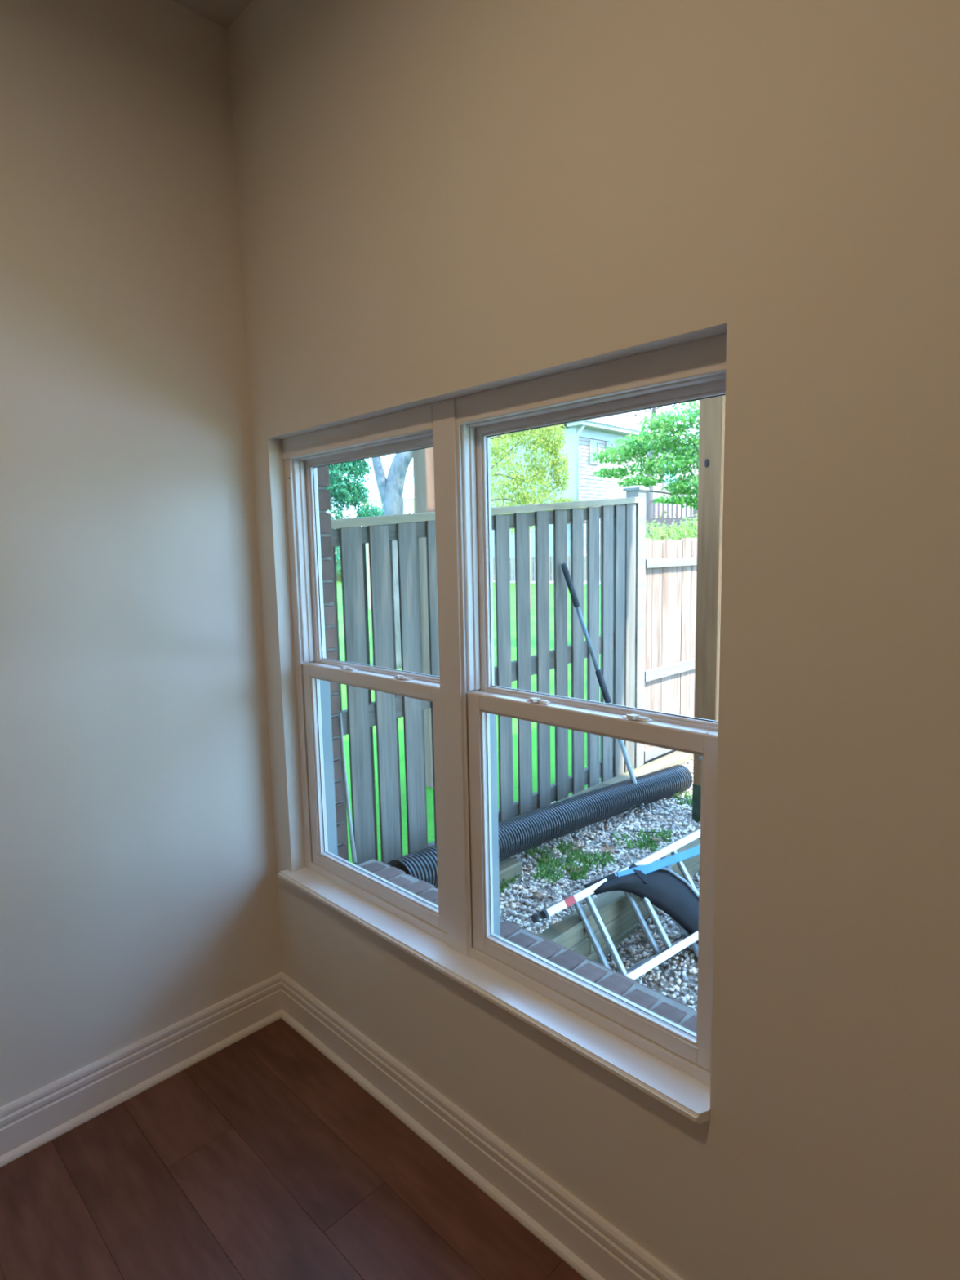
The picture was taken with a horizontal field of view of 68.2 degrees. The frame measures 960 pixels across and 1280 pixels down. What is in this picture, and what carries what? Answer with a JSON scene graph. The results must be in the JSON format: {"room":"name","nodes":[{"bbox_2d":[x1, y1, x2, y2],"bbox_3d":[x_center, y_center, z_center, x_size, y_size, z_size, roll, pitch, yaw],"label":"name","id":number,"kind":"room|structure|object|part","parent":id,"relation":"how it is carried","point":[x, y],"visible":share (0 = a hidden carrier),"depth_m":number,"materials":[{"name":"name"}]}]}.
{"room":"empty room","nodes":[
{"label":"empty room","id":0,"kind":"room"},
{"bbox_2d":[0,0,281,1106],"bbox_3d":[-2.283,-0.005,0.725,0.120,3.100,4.400,6,10,44],"label":"wall","id":1,"kind":"structure","parent":0,"point":[139,889],"depth_m":1.94,"materials":[{"name":"white paint"}]},
{"bbox_2d":[0,972,282,1167],"bbox_3d":[-2.200,1.419,0.848,0.030,0.140,4.400,6,10,44],"label":"baseboard","id":2,"kind":"structure","parent":1,"relation":"attached to","point":[34,1119],"depth_m":2.05,"materials":[{"name":"white paint"}]},
{"bbox_2d":[173,0,252,28],"bbox_3d":[-0.625,-1.434,-1.111,4.840,0.120,4.660,6,10,44],"label":"ceiling","id":3,"kind":"structure","parent":0,"point":[224,13],"depth_m":1.97,"materials":[{"name":"white paint"}]},
{"bbox_2d":[0,1018,586,1279],"bbox_3d":[-0.586,1.680,-0.751,4.600,0.050,4.450,6,10,44],"label":"floor","id":4,"kind":"structure","parent":0,"point":[260,1158],"depth_m":1.72,"materials":[{"name":"brown wood"}]},
{"bbox_2d":[316,466,697,1033],"bbox_3d":[0.837,0.034,1.109,6.200,3.900,0.224,6,10,44],"label":"wall","id":5,"kind":"structure","parent":0,"point":[684,1015],"depth_m":2.24,"materials":[{"name":"brick"}]},
{"bbox_2d":[226,0,959,1279],"bbox_3d":[0.991,-0.067,0.683,4.840,3.100,0.140,6,10,44],"label":"wall","id":6,"kind":"structure","parent":0,"point":[437,200],"depth_m":1.17,"materials":[{"name":"white paint"}]},
{"bbox_2d":[281,403,447,943],"bbox_3d":[-0.296,0.107,2.020,0.720,1.398,0.100,6,10,44],"label":"window","id":7,"kind":"structure","parent":6,"relation":"in","point":[314,673],"depth_m":2.16,"materials":[{"name":"white plastic"}]},
{"bbox_3d":[-0.289,-0.206,1.995,0.658,0.662,0.032,6,10,44],"label":"sash","id":8,"kind":"part","parent":7,"relation":"part of","materials":[{"name":"white plastic"}]},
{"bbox_3d":[-0.305,0.418,2.042,0.650,0.652,0.036,6,10,44],"label":"sash","id":9,"kind":"part","parent":7,"relation":"part of","materials":[{"name":"white plastic"}]},
{"bbox_2d":[431,398,468,956],"bbox_3d":[-0.067,0.119,1.734,0.075,1.361,0.016,6,10,44],"label":"window mullion","id":10,"kind":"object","parent":6,"relation":"attached to","point":[444,412],"depth_m":1.72,"materials":[{"name":"white paint"}]},
{"bbox_2d":[280,971,683,1279],"bbox_3d":[0.961,1.360,0.798,4.600,0.140,0.030,6,10,44],"label":"baseboard","id":11,"kind":"structure","parent":6,"relation":"attached to","point":[584,1240],"depth_m":1.74,"materials":[{"name":"white paint"}]},
{"bbox_2d":[277,866,710,1124],"bbox_3d":[-0.096,0.806,1.812,1.472,0.020,0.094,6,10,44],"label":"window sill","id":12,"kind":"structure","parent":6,"relation":"attached to","point":[676,1089],"depth_m":1.59,"materials":[{"name":"white paint"}]},
{"bbox_2d":[455,333,726,1086],"bbox_3d":[0.230,0.160,1.509,0.720,1.398,0.096,6,10,44],"label":"window","id":13,"kind":"structure","parent":6,"relation":"in","point":[688,1051],"depth_m":1.52,"materials":[{"name":"white plastic"}]},
{"bbox_3d":[0.219,0.470,1.530,0.650,0.652,0.036,6,10,44],"label":"sash","id":14,"kind":"part","parent":13,"relation":"part of","materials":[{"name":"white plastic"}]},
{"bbox_3d":[0.235,-0.154,1.482,0.658,0.662,0.032,6,10,44],"label":"sash","id":15,"kind":"part","parent":13,"relation":"part of","materials":[{"name":"white plastic"}]},
{"label":"outside","id":16,"kind":"structure","parent":0,"visible":0},
{"bbox_2d":[492,580,599,585],"bbox_3d":[1.456,-3.062,37.140,34.000,0.080,2.300,6,10,44],"label":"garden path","id":17,"kind":"structure","parent":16,"point":[511,581],"depth_m":34.51,"materials":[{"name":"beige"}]},
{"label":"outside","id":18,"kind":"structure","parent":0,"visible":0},
{"bbox_2d":[499,758,700,933],"bbox_3d":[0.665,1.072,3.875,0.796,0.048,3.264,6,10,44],"label":"gravel","id":19,"kind":"object","parent":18,"point":[636,824],"visible":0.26,"depth_m":3.65,"materials":[{"name":"gravel"}]},
{"bbox_2d":[327,485,648,865],"bbox_3d":[0.085,0.120,3.930,0.166,2.048,2.899,6,10,44],"label":"fence","id":20,"kind":"object","parent":19,"relation":"on","point":[620,643],"visible":0.51,"depth_m":3.94,"materials":[{"name":"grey wood"}]},
{"bbox_3d":[-0.540,-0.531,3.189,0.105,0.116,0.970,6,10,44],"label":"cap rail","id":21,"kind":"part","parent":20,"relation":"part of","materials":[{"name":"grey wood"}]},
{"bbox_3d":[0.086,0.201,3.899,0.038,0.296,2.700,6,10,44],"label":"rail","id":22,"kind":"part","parent":20,"relation":"part of","materials":[{"name":"grey wood"}]},
{"bbox_3d":[0.069,-0.627,3.796,0.038,0.288,2.700,6,10,44],"label":"rail","id":23,"kind":"part","parent":20,"relation":"part of","materials":[{"name":"grey wood"}]},
{"bbox_3d":[0.102,1.014,4.000,0.038,0.257,2.700,6,10,44],"label":"rail","id":24,"kind":"part","parent":20,"relation":"part of","materials":[{"name":"grey wood"}]},
{"bbox_3d":[0.410,-0.777,4.135,0.105,0.177,1.743,6,10,44],"label":"cap rail","id":25,"kind":"part","parent":20,"relation":"part of","materials":[{"name":"grey wood"}]},
{"bbox_3d":[1.071,-0.024,4.895,0.097,1.975,0.097,6,10,44],"label":"post","id":26,"kind":"part","parent":20,"relation":"part of","materials":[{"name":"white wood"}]},
{"bbox_2d":[499,874,519,893],"bbox_3d":[0.075,1.135,3.303,0.133,0.043,0.276,3,8,30],"label":"weeds","id":27,"kind":"object","parent":19,"relation":"on","point":[512,880],"visible":0.22,"depth_m":3.31,"materials":[{"name":"green plant"}]},
{"bbox_2d":[498,857,521,884],"bbox_3d":[-0.173,1.161,3.144,0.147,0.105,0.935,6,10,44],"label":"landscape timber","id":28,"kind":"object","parent":19,"relation":"on","point":[508,868],"visible":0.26,"depth_m":3.38,"materials":[{"name":"brown wood"}]},
{"bbox_2d":[386,764,692,888],"bbox_3d":[0.460,0.934,3.770,0.261,0.318,2.372,6,10,44],"label":"drain pipe","id":29,"kind":"object","parent":19,"relation":"on","point":[523,832],"visible":0.7,"depth_m":3.75,"materials":[{"name":"grey plastic"}]},
{"bbox_2d":[531,890,551,899],"bbox_3d":[0.270,1.140,3.170,0.091,0.028,0.092,6,10,44],"label":"fallen leaf","id":30,"kind":"object","parent":19,"relation":"on","point":[535,893],"visible":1,"depth_m":3.17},
{"bbox_2d":[524,838,577,867],"bbox_3d":[0.355,1.088,3.654,0.255,0.044,0.355,6,10,44],"label":"weeds","id":31,"kind":"object","parent":19,"relation":"on","point":[559,847],"visible":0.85,"depth_m":3.65,"materials":[{"name":"green plant"}]},
{"bbox_2d":[531,846,615,884],"bbox_3d":[0.443,1.106,3.508,0.312,0.050,0.480,6,10,44],"label":"weeds","id":32,"kind":"object","parent":19,"relation":"on","point":[576,854],"visible":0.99,"depth_m":3.49,"materials":[{"name":"green plant"}]},
{"bbox_2d":[566,863,583,872],"bbox_3d":[0.463,1.113,3.445,0.091,0.021,0.091,-4,8,-24],"label":"fallen leaf","id":33,"kind":"object","parent":19,"relation":"on","point":[568,867],"visible":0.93,"depth_m":3.44,"materials":[{"name":"brown plant"}]},
{"bbox_2d":[568,841,588,851],"bbox_3d":[0.505,1.081,3.694,0.112,0.034,0.104,-5,8,-26],"label":"fallen leaf","id":34,"kind":"object","parent":19,"relation":"on","point":[580,846],"visible":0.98,"depth_m":3.68,"materials":[{"name":"brown plant"}]},
{"bbox_2d":[560,563,644,809],"bbox_3d":[0.730,0.280,4.195,0.489,1.473,0.038,0,7,11],"label":"pole","id":35,"kind":"object","parent":19,"relation":"on","point":[598,673],"visible":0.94,"depth_m":4.17,"materials":[{"name":"aluminium"},{"name":"black foam"}]},
{"bbox_3d":[0.531,-0.321,4.158,0.108,0.264,0.036,0,7,11],"label":"foam handle","id":36,"kind":"part","parent":35,"relation":"part of","materials":[{"name":"grey"}]},
{"bbox_2d":[600,843,617,854],"bbox_3d":[0.664,1.078,3.666,0.097,0.031,0.101,2,8,26],"label":"fallen leaf","id":37,"kind":"object","parent":19,"relation":"on","point":[606,847],"visible":0.98,"depth_m":3.66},
{"bbox_2d":[546,751,693,805],"bbox_3d":[1.158,0.922,4.914,0.120,0.080,3.050,6,10,44],"label":"edging","id":38,"kind":"object","parent":19,"relation":"on","point":[677,757],"visible":0.14,"depth_m":4.92,"materials":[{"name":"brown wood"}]},
{"bbox_2d":[613,827,672,852],"bbox_3d":[0.884,1.057,3.806,0.287,0.044,0.321,6,10,44],"label":"weeds","id":39,"kind":"object","parent":19,"relation":"on","point":[648,840],"visible":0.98,"depth_m":3.78,"materials":[{"name":"green plant"}]},
{"bbox_2d":[650,835,664,841],"bbox_3d":[0.940,1.059,3.769,0.081,0.020,0.085,0,7,10],"label":"fallen leaf","id":40,"kind":"object","parent":19,"relation":"on","point":[655,837],"visible":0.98,"depth_m":3.77,"materials":[{"name":"brown plant"}]},
{"bbox_2d":[644,537,697,764],"bbox_3d":[2.617,-0.115,6.496,0.147,1.700,4.340,6,10,44],"label":"privacy fence","id":41,"kind":"object","parent":19,"relation":"on","point":[670,588],"visible":0.19,"depth_m":5.19,"materials":[{"name":"brown wood"}]},
{"bbox_3d":[2.639,0.605,6.514,0.038,0.075,4.250,6,10,44],"label":"fence rail","id":42,"kind":"part","parent":41,"relation":"part of","materials":[{"name":"brown wood"}]},
{"bbox_3d":[2.628,0.040,6.444,0.038,0.075,4.250,6,10,44],"label":"fence rail","id":43,"kind":"part","parent":41,"relation":"part of","materials":[{"name":"brown wood"}]},
{"bbox_3d":[2.612,-0.742,6.348,0.038,0.070,4.250,6,10,44],"label":"fence rail","id":44,"kind":"part","parent":41,"relation":"part of","materials":[{"name":"brown wood"}]},
{"bbox_2d":[673,790,692,806],"bbox_3d":[1.289,0.978,4.417,0.176,0.041,0.274,-1,7,0],"label":"weeds","id":45,"kind":"object","parent":19,"relation":"on","point":[690,801],"visible":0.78,"depth_m":4.40,"materials":[{"name":"green plant"}]},
{"bbox_2d":[692,395,725,822],"bbox_3d":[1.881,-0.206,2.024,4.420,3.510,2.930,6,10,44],"label":"post","id":46,"kind":"object","parent":19,"relation":"on","point":[712,411],"visible":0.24,"depth_m":3.85,"materials":[{"name":"brown wood"}]},
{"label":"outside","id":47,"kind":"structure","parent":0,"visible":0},
{"bbox_2d":[599,871,699,1011],"bbox_3d":[3.291,1.140,3.920,2.860,0.538,7.310,6,10,44],"label":"gravel ground","id":48,"kind":"structure","parent":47,"point":[643,942],"depth_m":3.07,"materials":[{"name":"grey gravel"}]},
{"bbox_2d":[530,827,700,979],"bbox_3d":[1.038,1.073,3.256,1.761,0.624,0.296,-5,8,-30],"label":"ladder","id":49,"kind":"object","parent":48,"relation":"on","point":[659,956],"visible":0.41,"depth_m":3.00,"materials":[{"name":"metal"}]},
{"bbox_3d":[0.918,0.954,3.312,0.468,0.311,1.558,6,10,44],"label":"rail","id":50,"kind":"part","parent":49,"relation":"part of","materials":[{"name":"metal"}]},
{"bbox_3d":[0.987,0.917,3.302,1.681,0.323,0.055,-5,8,-30],"label":"rail","id":51,"kind":"part","parent":49,"relation":"part of","materials":[{"name":"metal"}]},
{"bbox_3d":[1.135,1.244,3.239,1.449,0.285,0.055,-5,8,-30],"label":"rail","id":52,"kind":"part","parent":49,"relation":"part of","materials":[{"name":"metal"}]},
{"bbox_3d":[1.204,1.207,3.229,0.446,0.297,1.478,6,10,44],"label":"rail","id":53,"kind":"part","parent":49,"relation":"part of","materials":[{"name":"metal"}]},
{"bbox_2d":[536,837,700,963],"bbox_3d":[0.897,1.240,3.528,0.098,0.266,3.040,6,10,44],"label":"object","id":54,"kind":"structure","parent":48,"relation":"on","point":[614,908],"depth_m":3.13,"materials":[{"name":"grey wood"}]},
{"bbox_2d":[584,844,699,958],"bbox_3d":[0.910,1.163,3.119,0.908,0.460,0.250,-4,8,-24],"label":"seat","id":55,"kind":"object","parent":48,"relation":"on","point":[664,888],"visible":0.82,"depth_m":3.08,"materials":[{"name":"black plastic"}]},
{"bbox_3d":[0.871,1.119,3.136,0.361,0.276,0.070,-1,7,5],"label":"edge trim","id":56,"kind":"part","parent":55,"relation":"part of","materials":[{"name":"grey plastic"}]},
{"bbox_2d":[635,931,656,937],"bbox_3d":[0.753,1.337,3.222,0.096,0.033,0.102,2,8,26],"label":"fallen leaf","id":57,"kind":"object","parent":48,"relation":"on","point":[641,934],"visible":0.49,"depth_m":3.22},
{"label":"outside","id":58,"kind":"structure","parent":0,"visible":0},
{"bbox_2d":[336,580,599,863],"bbox_3d":[-0.124,-2.779,35.279,44.380,0.060,72.000,6,10,44],"label":"ground","id":59,"kind":"structure","parent":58,"point":[429,791],"depth_m":6.27,"materials":[{"name":"green plant"}]},
{"bbox_2d":[324,458,384,574],"bbox_3d":[-1.804,-1.692,8.553,1.265,4.602,0.927,3,8,33],"label":"evergreen tree","id":60,"kind":"object","parent":59,"relation":"on","point":[348,494],"visible":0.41,"depth_m":8.42,"materials":[{"name":"green plant"}]},
{"bbox_2d":[412,447,435,788],"bbox_3d":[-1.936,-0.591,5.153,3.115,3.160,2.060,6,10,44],"label":"post","id":61,"kind":"object","parent":59,"relation":"on","point":[423,459],"visible":0.02,"depth_m":4.61,"materials":[{"name":"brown wood"}]},
{"bbox_2d":[371,435,500,668],"bbox_3d":[-0.410,-2.399,9.570,3.553,5.718,3.707,6,10,44],"label":"forked tree","id":62,"kind":"object","parent":59,"relation":"on","point":[390,489],"visible":0.05,"depth_m":9.57,"materials":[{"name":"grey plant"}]},
{"bbox_2d":[363,492,530,609],"bbox_3d":[-0.963,-2.405,19.671,4.776,3.150,0.162,1,7,15],"label":"fence","id":63,"kind":"object","parent":59,"relation":"on","point":[408,500],"visible":0.21,"depth_m":19.96,"materials":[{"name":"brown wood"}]},
{"bbox_3d":[-3.196,-2.432,20.253,0.120,3.150,0.120,6,10,44],"label":"post","id":64,"kind":"part","parent":63,"relation":"part of","materials":[{"name":"grey wood"}]},
{"bbox_3d":[-0.994,-3.895,19.486,4.614,0.090,0.050,1,7,15],"label":"rail","id":65,"kind":"part","parent":63,"relation":"part of","materials":[{"name":"wood"}]},
{"bbox_3d":[1.269,-2.379,19.089,0.120,3.150,0.120,6,10,44],"label":"post","id":66,"kind":"part","parent":63,"relation":"part of","materials":[{"name":"grey wood"}]},
{"bbox_2d":[335,555,599,581],"bbox_3d":[2.733,-3.630,36.219,29.540,1.260,0.060,4,8,34],"label":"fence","id":67,"kind":"object","parent":59,"relation":"on","point":[512,562],"visible":0.05,"depth_m":36.17,"materials":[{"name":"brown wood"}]},
{"bbox_2d":[335,510,693,582],"bbox_3d":[5.617,-4.450,31.333,70.492,7.031,25.609,0,7,12],"label":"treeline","id":68,"kind":"object","parent":59,"relation":"on","point":[665,512],"visible":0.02,"depth_m":39.23,"materials":[{"name":"green plant"}]},
{"bbox_2d":[489,424,582,534],"bbox_3d":[0.537,-1.679,11.097,2.107,3.862,1.238,2,8,22],"label":"willow tree","id":69,"kind":"object","parent":59,"relation":"on","point":[553,445],"visible":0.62,"depth_m":10.88,"materials":[{"name":"green plant"}]},
{"bbox_2d":[489,411,698,571],"bbox_3d":[6.995,-8.656,43.154,9.600,11.200,15.840,6,10,44],"label":"house","id":70,"kind":"structure","parent":59,"relation":"on","point":[584,437],"depth_m":36.62,"materials":[{"name":"white"}]},
{"bbox_3d":[5.764,-9.515,35.983,0.024,1.024,0.576,6,10,44],"label":"pane","id":71,"kind":"part","parent":70,"relation":"part of","materials":[{"name":"clear glass"}]},
{"bbox_3d":[11.042,-9.805,41.353,0.024,1.600,1.280,6,10,44],"label":"pane","id":72,"kind":"part","parent":70,"relation":"part of","materials":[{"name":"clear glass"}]},
{"bbox_2d":[587,400,699,511],"bbox_3d":[2.920,-1.643,10.241,2.722,3.910,1.343,0,7,12],"label":"maple tree","id":73,"kind":"object","parent":59,"relation":"on","point":[680,486],"visible":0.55,"depth_m":10.07,"materials":[{"name":"green plant"}]},
{"bbox_2d":[616,499,697,537],"bbox_3d":[9.883,-2.831,21.616,9.440,3.075,6.270,6,10,44],"label":"fence","id":74,"kind":"object","parent":59,"relation":"on","point":[667,520],"visible":0.07,"depth_m":21.80,"materials":[{"name":"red wood"}]},
{"bbox_3d":[8.651,-4.137,20.221,9.684,0.090,0.050,3,8,28],"label":"rail","id":75,"kind":"part","parent":74,"relation":"part of","materials":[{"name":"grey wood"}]},
{"bbox_3d":[6.550,-2.742,21.550,0.140,3.050,0.140,6,10,44],"label":"post","id":76,"kind":"part","parent":74,"relation":"part of","materials":[{"name":"white wood"}]},
{"bbox_2d":[623,402,691,539],"bbox_3d":[8.185,-7.522,33.190,6.617,11.707,4.414,1,7,17],"label":"tree","id":77,"kind":"object","parent":59,"relation":"on","point":[649,495],"visible":0.02,"depth_m":33.99,"materials":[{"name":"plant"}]},
{"bbox_3d":[8.112,-11.861,32.658,6.645,2.962,4.372,1,7,16],"label":"crown","id":78,"kind":"part","parent":77,"relation":"part of","materials":[{"name":"green plant"}]},
{"bbox_2d":[645,513,697,540],"bbox_3d":[2.236,-0.471,7.348,1.269,1.713,1.330,6,10,44],"label":"flowering shrub","id":79,"kind":"object","parent":59,"relation":"on","point":[676,535],"visible":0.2,"depth_m":7.18,"materials":[{"name":"green plant"}]}
]}

